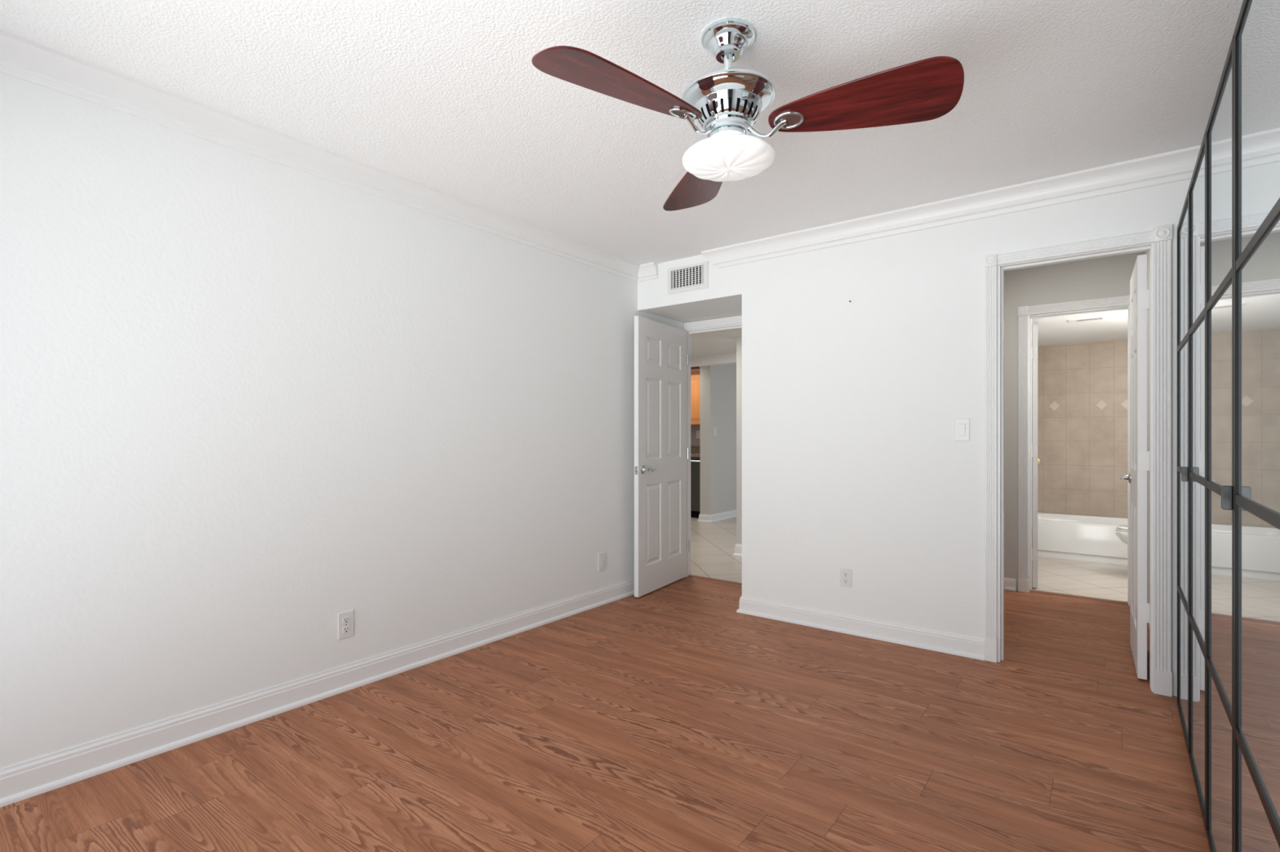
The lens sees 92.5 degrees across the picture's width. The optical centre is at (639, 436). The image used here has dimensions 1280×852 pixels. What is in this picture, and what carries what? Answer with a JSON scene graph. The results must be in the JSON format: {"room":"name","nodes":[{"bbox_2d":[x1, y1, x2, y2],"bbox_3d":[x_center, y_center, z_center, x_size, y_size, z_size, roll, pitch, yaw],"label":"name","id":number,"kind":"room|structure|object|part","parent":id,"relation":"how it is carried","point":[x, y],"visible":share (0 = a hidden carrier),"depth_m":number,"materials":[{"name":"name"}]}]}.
{"room":"empty bedroom","nodes":[
{"label":"empty bedroom","id":0,"kind":"room"},
{"bbox_2d":[0,71,684,768],"bbox_3d":[-1.079,-0.046,3.314,0.120,2.440,4.730,0,0,37],"label":"wall","id":1,"kind":"structure","parent":0,"point":[249,403],"depth_m":2.53,"materials":[{"name":"white paint"}]},
{"bbox_2d":[0,30,639,281],"bbox_3d":[-1.180,-1.214,3.032,0.062,0.105,3.920,0,0,37],"label":"crown molding","id":2,"kind":"structure","parent":1,"relation":"attached to","point":[21,58],"depth_m":2.51,"materials":[{"name":"white wood"}]},
{"bbox_2d":[0,577,684,808],"bbox_3d":[-1.000,1.118,3.298,0.026,0.112,4.560,0,0,37],"label":"baseboard","id":3,"kind":"structure","parent":1,"relation":"attached to","point":[21,781],"depth_m":2.53,"materials":[{"name":"white wood"}]},
{"bbox_2d":[337,610,353,639],"bbox_3d":[-1.362,0.875,2.836,0.009,0.120,0.072,0,0,37],"label":"wall outlet","id":4,"kind":"object","parent":1,"relation":"attached to","point":[345,620],"visible":1,"depth_m":2.83,"materials":[{"name":"white plastic"}]},
{"bbox_2d":[342,626,350,633],"bbox_3d":[-1.359,0.897,2.835,0.003,0.029,0.033,0,0,37],"label":"socket","id":5,"kind":"object","parent":4,"relation":"attached to","point":[346,629],"depth_m":2.83,"materials":[{"name":"white plastic"}]},
{"bbox_2d":[342,616,350,624],"bbox_3d":[-1.359,0.853,2.835,0.003,0.029,0.033,0,0,37],"label":"socket","id":6,"kind":"object","parent":4,"relation":"attached to","point":[346,620],"depth_m":2.83,"materials":[{"name":"white plastic"}]},
{"bbox_2d":[598,552,605,571],"bbox_3d":[-0.263,0.878,4.280,0.012,0.122,0.074,0,0,37],"label":"jack plate","id":7,"kind":"object","parent":1,"relation":"attached to","point":[602,557],"visible":1,"depth_m":4.27,"materials":[{"name":"white plastic"}]},
{"bbox_2d":[0,517,1209,851],"bbox_3d":[0.644,1.204,5.176,7.160,0.061,9.780,0,0,37],"label":"floor","id":8,"kind":"structure","parent":0,"point":[670,717],"depth_m":2.27,"materials":[{"name":"red wood"}]},
{"bbox_2d":[690,457,700,518],"bbox_3d":[0.865,0.740,9.011,0.590,0.868,0.646,0,0,37],"label":"dishwasher","id":9,"kind":"object","parent":8,"relation":"on","point":[695,462],"visible":0.04,"depth_m":8.72,"materials":[{"name":"black metal"}]},
{"bbox_2d":[688,574,742,586],"bbox_3d":[0.715,1.169,4.898,0.754,0.010,0.055,0,0,37],"label":"threshold","id":10,"kind":"object","parent":8,"relation":"on","point":[690,575],"visible":0.64,"depth_m":4.96,"materials":[{"name":"brown wood"}]},
{"bbox_2d":[1030,589,1127,604],"bbox_3d":[3.175,1.168,4.449,0.574,0.012,0.055,0,0,37],"label":"threshold","id":11,"kind":"object","parent":8,"relation":"on","point":[1031,591],"visible":1,"depth_m":4.42,"materials":[{"name":"brown wood"}]},
{"bbox_2d":[1037,512,1127,565],"bbox_3d":[4.537,0.997,5.901,1.514,0.355,0.707,0,0,37],"label":"bathtub","id":12,"kind":"object","parent":8,"relation":"on","point":[1094,539],"visible":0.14,"depth_m":5.80,"materials":[{"name":"white ceramic"}]},
{"bbox_2d":[1115,525,1127,544],"bbox_3d":[4.288,0.796,4.930,0.731,0.755,0.440,0,0,37],"label":"toilet","id":13,"kind":"object","parent":8,"relation":"on","point":[1121,531],"visible":0.09,"depth_m":5.07,"materials":[{"name":"white ceramic"}]},
{"bbox_3d":[4.210,0.781,4.989,0.524,0.014,0.360,0,0,37],"label":"seat","id":14,"kind":"part","parent":13,"relation":"part of","materials":[{"name":"white ceramic"}]},
{"bbox_3d":[4.210,0.765,4.989,0.516,0.014,0.360,0,0,37],"label":"lid","id":15,"kind":"part","parent":13,"relation":"part of","materials":[{"name":"white ceramic"}]},
{"bbox_2d":[1177,130,1205,830],"bbox_3d":[2.186,0.143,2.023,0.596,2.062,1.068,0,0,38],"label":"wardrobe","id":16,"kind":"object","parent":8,"relation":"on","point":[1191,228],"visible":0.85,"depth_m":2.14,"materials":[{"name":"black metal"}]},
{"bbox_3d":[2.138,0.129,2.398,0.022,2.034,0.530,0,0,38],"label":"door","id":17,"kind":"part","parent":16,"relation":"part of","materials":[{"name":"black metal"}]},
{"bbox_3d":[2.135,0.129,2.401,0.004,2.012,0.508,0,0,38],"label":"mirror pane","id":18,"kind":"part","parent":16,"relation":"part of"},
{"bbox_3d":[1.965,0.138,2.210,0.018,0.053,0.010,0,0,38],"label":"handle","id":19,"kind":"part","parent":16,"relation":"part of","materials":[{"name":"silver metal"}]},
{"bbox_3d":[1.810,0.129,1.977,0.022,2.034,0.530,0,0,38],"label":"door","id":20,"kind":"part","parent":16,"relation":"part of","materials":[{"name":"black metal"}]},
{"bbox_3d":[1.807,0.129,1.979,0.004,2.012,0.508,0,0,38],"label":"mirror pane","id":21,"kind":"part","parent":16,"relation":"part of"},
{"bbox_2d":[1205,0,1279,851],"bbox_3d":[1.528,0.143,1.178,0.596,2.062,1.068,0,0,38],"label":"wardrobe","id":22,"kind":"object","parent":8,"relation":"on","point":[1242,130],"visible":1,"depth_m":1.28,"materials":[{"name":"black metal"}]},
{"bbox_3d":[1.480,0.129,1.554,0.022,2.034,0.530,0,0,38],"label":"door","id":23,"kind":"part","parent":22,"relation":"part of","materials":[{"name":"black metal"}]},
{"bbox_3d":[1.478,0.129,1.556,0.004,2.012,0.508,0,0,38],"label":"mirror pane","id":24,"kind":"part","parent":22,"relation":"part of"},
{"bbox_3d":[1.308,0.138,1.365,0.018,0.053,0.010,0,0,38],"label":"handle","id":25,"kind":"part","parent":22,"relation":"part of","materials":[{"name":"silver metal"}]},
{"bbox_3d":[1.153,0.129,1.132,0.022,2.034,0.530,0,0,38],"label":"door","id":26,"kind":"part","parent":22,"relation":"part of","materials":[{"name":"black metal"}]},
{"bbox_3d":[1.150,0.129,1.135,0.004,2.012,0.508,0,0,38],"label":"mirror pane","id":27,"kind":"part","parent":22,"relation":"part of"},
{"bbox_3d":[0.203,0.740,9.558,1.115,0.868,0.626,0,0,37],"label":"base cabinet","id":28,"kind":"object","parent":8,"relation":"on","visible":0},
{"bbox_2d":[690,446,700,457],"bbox_3d":[0.436,0.232,9.365,1.738,0.145,0.658,0,0,37],"label":"countertop","id":29,"kind":"structure","parent":28,"relation":"on","point":[695,451],"depth_m":9.39,"materials":[{"name":"beige stone"}]},
{"bbox_2d":[0,0,1243,264],"bbox_3d":[0.247,-1.296,1.948,3.885,0.060,4.160,0,0,37],"label":"ceiling","id":30,"kind":"structure","parent":0,"point":[449,97],"depth_m":2.19,"materials":[{"name":"white paint"}]},
{"bbox_2d":[531,17,964,210],"bbox_3d":[0.295,-1.053,1.843,1.156,0.426,1.160,0,0,37],"label":"ceiling fan","id":31,"kind":"object","parent":30,"relation":"hanging from","point":[727,102],"visible":1,"depth_m":1.82,"materials":[{"name":"red wood"}]},
{"bbox_3d":[-0.037,-0.966,1.700,0.533,0.006,0.229,0,14,-37],"label":"blade","id":32,"kind":"part","parent":31,"relation":"part of","materials":[{"name":"brown wood"}]},
{"bbox_3d":[0.127,-0.962,1.825,0.080,0.002,0.058,0,15,-37],"label":"plate","id":33,"kind":"part","parent":31,"relation":"part of","materials":[{"name":"silver metal"}]},
{"bbox_3d":[0.229,-0.966,2.328,0.229,0.007,0.533,-15,2,-7],"label":"blade","id":34,"kind":"part","parent":31,"relation":"part of","materials":[{"name":"brown wood"}]},
{"bbox_3d":[0.279,-0.893,1.936,0.289,0.107,0.289,0,0,37],"label":"lamp shade","id":35,"kind":"part","parent":31,"relation":"part of","materials":[{"name":"white glass"}]},
{"bbox_3d":[0.452,-0.962,1.863,0.080,0.002,0.058,0,-15,23],"label":"plate","id":36,"kind":"part","parent":31,"relation":"part of","materials":[{"name":"silver metal"}]},
{"bbox_3d":[0.642,-0.966,1.784,0.533,0.006,0.229,0,-14,23],"label":"blade","id":37,"kind":"part","parent":31,"relation":"part of","materials":[{"name":"brown wood"}]},
{"bbox_2d":[690,366,700,446],"bbox_3d":[0.663,0.051,9.672,1.749,2.245,0.098,0,0,37],"label":"wall","id":38,"kind":"structure","parent":0,"point":[694,442],"depth_m":9.47,"materials":[{"name":"grey paint"}]},
{"bbox_2d":[690,368,700,425],"bbox_3d":[0.788,-0.576,9.274,1.060,0.820,0.380,0,0,37],"label":"upper cabinet","id":39,"kind":"object","parent":38,"relation":"attached to","point":[695,373],"visible":0.04,"depth_m":9.04,"materials":[{"name":"brown wood"}]},
{"bbox_3d":[0.688,-0.949,9.143,1.060,0.075,0.050,0,0,37],"label":"crown","id":40,"kind":"part","parent":39,"relation":"part of","materials":[{"name":"brown wood"}]},
{"bbox_2d":[690,446,700,453],"bbox_3d":[0.626,0.211,9.616,1.738,0.104,0.028,0,0,37],"label":"backsplash","id":41,"kind":"structure","parent":38,"relation":"attached to","point":[693,449],"depth_m":9.43,"materials":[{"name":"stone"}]},
{"bbox_2d":[696,431,700,439],"bbox_3d":[0.901,-0.021,9.422,0.078,0.125,0.009,0,0,37],"label":"wall outlet","id":42,"kind":"object","parent":38,"relation":"attached to","point":[698,433],"visible":0.88,"depth_m":9.42,"materials":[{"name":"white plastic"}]},
{"bbox_2d":[690,353,736,367],"bbox_3d":[0.854,-0.966,7.403,4.800,0.210,0.120,0,0,37],"label":"beam","id":43,"kind":"structure","parent":0,"point":[729,358],"depth_m":7.31,"materials":[{"name":"white paint"}]},
{"bbox_2d":[690,328,742,357],"bbox_3d":[0.213,-1.046,6.559,4.800,0.160,2.000,0,0,37],"label":"ceiling","id":44,"kind":"structure","parent":0,"point":[719,342],"depth_m":6.32,"materials":[{"name":"white paint"}]},
{"bbox_2d":[700,363,736,515],"bbox_3d":[1.552,0.051,9.259,0.165,2.245,2.180,0,0,37],"label":"wall","id":45,"kind":"structure","parent":0,"point":[717,382],"depth_m":8.49,"materials":[{"name":"white paint"}]},
{"bbox_2d":[714,427,716,435],"bbox_3d":[1.040,-0.061,8.442,0.009,0.118,0.072,0,0,37],"label":"wall outlet","id":46,"kind":"object","parent":45,"relation":"attached to","point":[715,428],"visible":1,"depth_m":8.44,"materials":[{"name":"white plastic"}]},
{"bbox_2d":[697,510,736,522],"bbox_3d":[1.544,1.124,9.248,0.217,0.100,2.206,0,0,37],"label":"baseboard","id":47,"kind":"structure","parent":45,"relation":"attached to","point":[730,514],"depth_m":8.46,"materials":[{"name":"white wood"}]},
{"bbox_2d":[736,337,742,544],"bbox_3d":[1.575,0.104,5.611,1.485,2.140,0.120,0,0,37],"label":"wall","id":48,"kind":"structure","parent":0,"point":[739,340],"depth_m":6.00,"materials":[{"name":"white paint"}]},
{"bbox_2d":[733,543,742,556],"bbox_3d":[1.508,1.117,5.645,1.391,0.115,0.146,0,0,37],"label":"baseboard","id":49,"kind":"structure","parent":48,"relation":"attached to","point":[738,548],"depth_m":5.99,"materials":[{"name":"white wood"}]},
{"bbox_2d":[637,178,1191,696],"bbox_3d":[1.689,-0.046,3.747,3.765,2.440,0.690,0,0,37],"label":"wall","id":50,"kind":"structure","parent":0,"point":[852,460],"depth_m":3.55,"materials":[{"name":"white paint"}]},
{"bbox_2d":[637,262,657,282],"bbox_3d":[0.041,-1.211,4.531,0.190,0.110,0.056,0,0,37],"label":"crown molding","id":51,"kind":"structure","parent":50,"relation":"attached to","point":[649,271],"depth_m":4.51,"materials":[{"name":"white wood"}]},
{"bbox_2d":[653,254,706,297],"bbox_3d":[0.280,-1.145,4.384,0.460,0.238,0.001,0,0,37],"label":"plaster patch","id":52,"kind":"object","parent":50,"relation":"attached to","point":[660,288],"visible":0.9,"depth_m":4.45,"materials":[{"name":"white paint"}]},
{"bbox_2d":[667,261,708,294],"bbox_3d":[0.334,-1.117,4.335,0.338,0.182,0.014,0,0,37],"label":"air vent","id":53,"kind":"object","parent":50,"relation":"in","point":[693,277],"visible":1,"depth_m":4.33,"materials":[{"name":"white plastic"}]},
{"bbox_2d":[840,568,852,587],"bbox_3d":[1.229,0.847,3.658,0.070,0.108,0.009,0,0,37],"label":"wall outlet","id":54,"kind":"object","parent":50,"relation":"attached to","point":[846,575],"visible":1,"depth_m":3.65,"materials":[{"name":"white plastic"}]},
{"bbox_2d":[842,578,848,583],"bbox_3d":[1.228,0.867,3.655,0.033,0.029,0.003,0,0,37],"label":"socket","id":55,"kind":"object","parent":54,"relation":"attached to","point":[844,580],"depth_m":3.66,"materials":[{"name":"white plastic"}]},
{"bbox_2d":[842,572,848,577],"bbox_3d":[1.228,0.827,3.655,0.033,0.029,0.003,0,0,37],"label":"socket","id":56,"kind":"object","parent":54,"relation":"attached to","point":[844,574],"depth_m":3.66,"materials":[{"name":"white plastic"}]},
{"bbox_2d":[736,595,984,661],"bbox_3d":[1.422,1.121,3.902,1.452,0.106,0.666,0,0,37],"label":"baseboard","id":57,"kind":"structure","parent":50,"relation":"attached to","point":[962,646],"depth_m":3.57,"materials":[{"name":"white wood"}]},
{"bbox_2d":[701,145,1200,268],"bbox_3d":[1.652,-1.206,3.301,3.045,0.120,0.064,0,0,37],"label":"crown molding","id":58,"kind":"structure","parent":50,"relation":"attached to","point":[1179,165],"depth_m":3.21,"materials":[{"name":"white wood"}]},
{"bbox_2d":[954,417,969,440],"bbox_3d":[1.724,-0.035,3.279,0.072,0.122,0.014,0,0,37],"label":"light switch","id":59,"kind":"object","parent":50,"relation":"attached to","point":[962,425],"visible":1,"depth_m":3.28,"materials":[{"name":"white plastic"}]},
{"bbox_2d":[984,224,1172,697],"bbox_3d":[2.137,0.112,3.030,0.743,2.125,0.152,0,0,37],"label":"door frame","id":60,"kind":"structure","parent":50,"relation":"attached to","point":[1161,237],"depth_m":2.86,"materials":[{"name":"white wood"}]},
{"bbox_3d":[1.832,0.089,3.194,0.054,1.949,0.017,0,0,37],"label":"casing leg","id":61,"kind":"part","parent":60,"relation":"part of","materials":[{"name":"white wood"}]},
{"bbox_3d":[2.373,0.089,2.783,0.064,1.949,0.017,0,0,37],"label":"casing leg","id":62,"kind":"part","parent":60,"relation":"part of","materials":[{"name":"white wood"}]},
{"bbox_2d":[1004,250,1149,626],"bbox_3d":[2.589,-0.046,3.892,1.252,2.440,1.770,0,0,37],"label":"wall","id":63,"kind":"structure","parent":0,"point":[1106,277],"depth_m":4.61,"materials":[{"name":"white paint"}]},
{"bbox_2d":[1004,577,1016,591],"bbox_3d":[2.745,1.129,4.718,0.260,0.090,0.026,0,0,37],"label":"baseboard","id":64,"kind":"structure","parent":63,"relation":"attached to","point":[1010,584],"depth_m":4.66,"materials":[{"name":"white wood"}]},
{"bbox_2d":[1031,322,1039,587],"bbox_3d":[3.153,0.146,4.939,0.169,2.032,0.582,0,0,27],"label":"door","id":65,"kind":"structure","parent":63,"relation":"in","point":[1035,460],"depth_m":4.69,"materials":[{"name":"white paint"}]},
{"bbox_2d":[1017,294,1129,606],"bbox_3d":[3.182,0.099,4.459,0.726,2.150,0.152,0,0,37],"label":"door frame","id":66,"kind":"structure","parent":63,"relation":"attached to","point":[1024,312],"depth_m":4.60,"materials":[{"name":"white wood"}]},
{"bbox_3d":[2.889,0.086,4.614,0.066,1.987,0.017,0,0,37],"label":"casing leg","id":67,"kind":"part","parent":66,"relation":"part of","materials":[{"name":"white wood"}]},
{"bbox_3d":[3.411,0.086,4.217,0.066,1.987,0.017,0,0,37],"label":"casing leg","id":68,"kind":"part","parent":66,"relation":"part of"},
{"bbox_2d":[1118,253,1149,679],"bbox_3d":[2.564,0.148,3.185,0.090,2.032,0.604,0,0,34],"label":"door","id":69,"kind":"structure","parent":63,"relation":"in","point":[1136,477],"depth_m":2.94,"materials":[{"name":"white paint"}]},
{"bbox_3d":[2.661,0.229,3.361,0.054,0.065,0.145,0,0,36],"label":"handle","id":70,"kind":"part","parent":69,"relation":"part of","materials":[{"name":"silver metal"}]},
{"bbox_2d":[1031,309,1127,346],"bbox_3d":[4.108,-0.996,5.337,1.760,0.060,2.370,0,0,37],"label":"ceiling","id":71,"kind":"structure","parent":0,"point":[1051,330],"depth_m":5.50,"materials":[{"name":"white paint"}]},
{"bbox_2d":[1067,315,1111,322],"bbox_3d":[3.710,-0.963,5.056,0.284,0.006,0.124,0,0,37],"label":"ceiling vent","id":72,"kind":"object","parent":71,"relation":"in","point":[1106,317],"visible":1,"depth_m":5.05,"materials":[{"name":"white plastic"}]},
{"bbox_2d":[1037,339,1127,518],"bbox_3d":[4.789,0.104,6.233,1.760,2.140,0.120,0,0,37],"label":"wall","id":73,"kind":"structure","parent":0,"point":[1082,446],"depth_m":6.33,"materials":[{"name":"beige tile"}]},
{"bbox_2d":[1048,401,1059,410],"bbox_3d":[4.377,-0.318,6.468,0.092,0.100,0.005,0,0,37],"label":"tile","id":74,"kind":"structure","parent":73,"relation":"attached to","point":[1054,406],"depth_m":6.47,"materials":[{"name":"tile"}]},
{"bbox_2d":[1096,400,1106,409],"bbox_3d":[4.694,-0.318,6.227,0.092,0.100,0.005,0,0,37],"label":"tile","id":75,"kind":"structure","parent":73,"relation":"attached to","point":[1101,404],"depth_m":6.22,"materials":[{"name":"tile"}]},
{"bbox_2d":[1120,399,1127,408],"bbox_3d":[4.851,-0.318,6.107,0.092,0.100,0.005,0,0,37],"label":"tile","id":76,"kind":"structure","parent":73,"relation":"attached to","point":[1124,403],"depth_m":6.11,"materials":[{"name":"tile"}]},
{"bbox_3d":[0.623,-0.046,4.633,0.995,2.440,0.570,0,0,37],"label":"wall","id":77,"kind":"structure","parent":0,"visible":0},
{"bbox_2d":[634,315,688,597],"bbox_3d":[0.197,0.148,4.745,0.088,2.032,0.802,0,0,31],"label":"door","id":78,"kind":"structure","parent":77,"relation":"in","point":[661,357],"depth_m":4.70,"materials":[{"name":"white paint"}]},
{"bbox_3d":[-0.029,0.249,4.420,0.023,0.060,0.011,0,0,31],"label":"latch plate","id":79,"kind":"part","parent":78,"relation":"part of","materials":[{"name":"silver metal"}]},
{"bbox_3d":[0.064,0.246,4.490,0.054,0.065,0.148,0,0,31],"label":"handle","id":80,"kind":"part","parent":78,"relation":"part of","materials":[{"name":"silver metal"}]},
{"bbox_2d":[683,315,742,577],"bbox_3d":[0.729,0.117,4.870,0.865,2.115,0.068,0,0,37],"label":"door frame","id":81,"kind":"structure","parent":77,"relation":"attached to","point":[731,322],"depth_m":5.10,"materials":[{"name":"white wood"}]}
]}

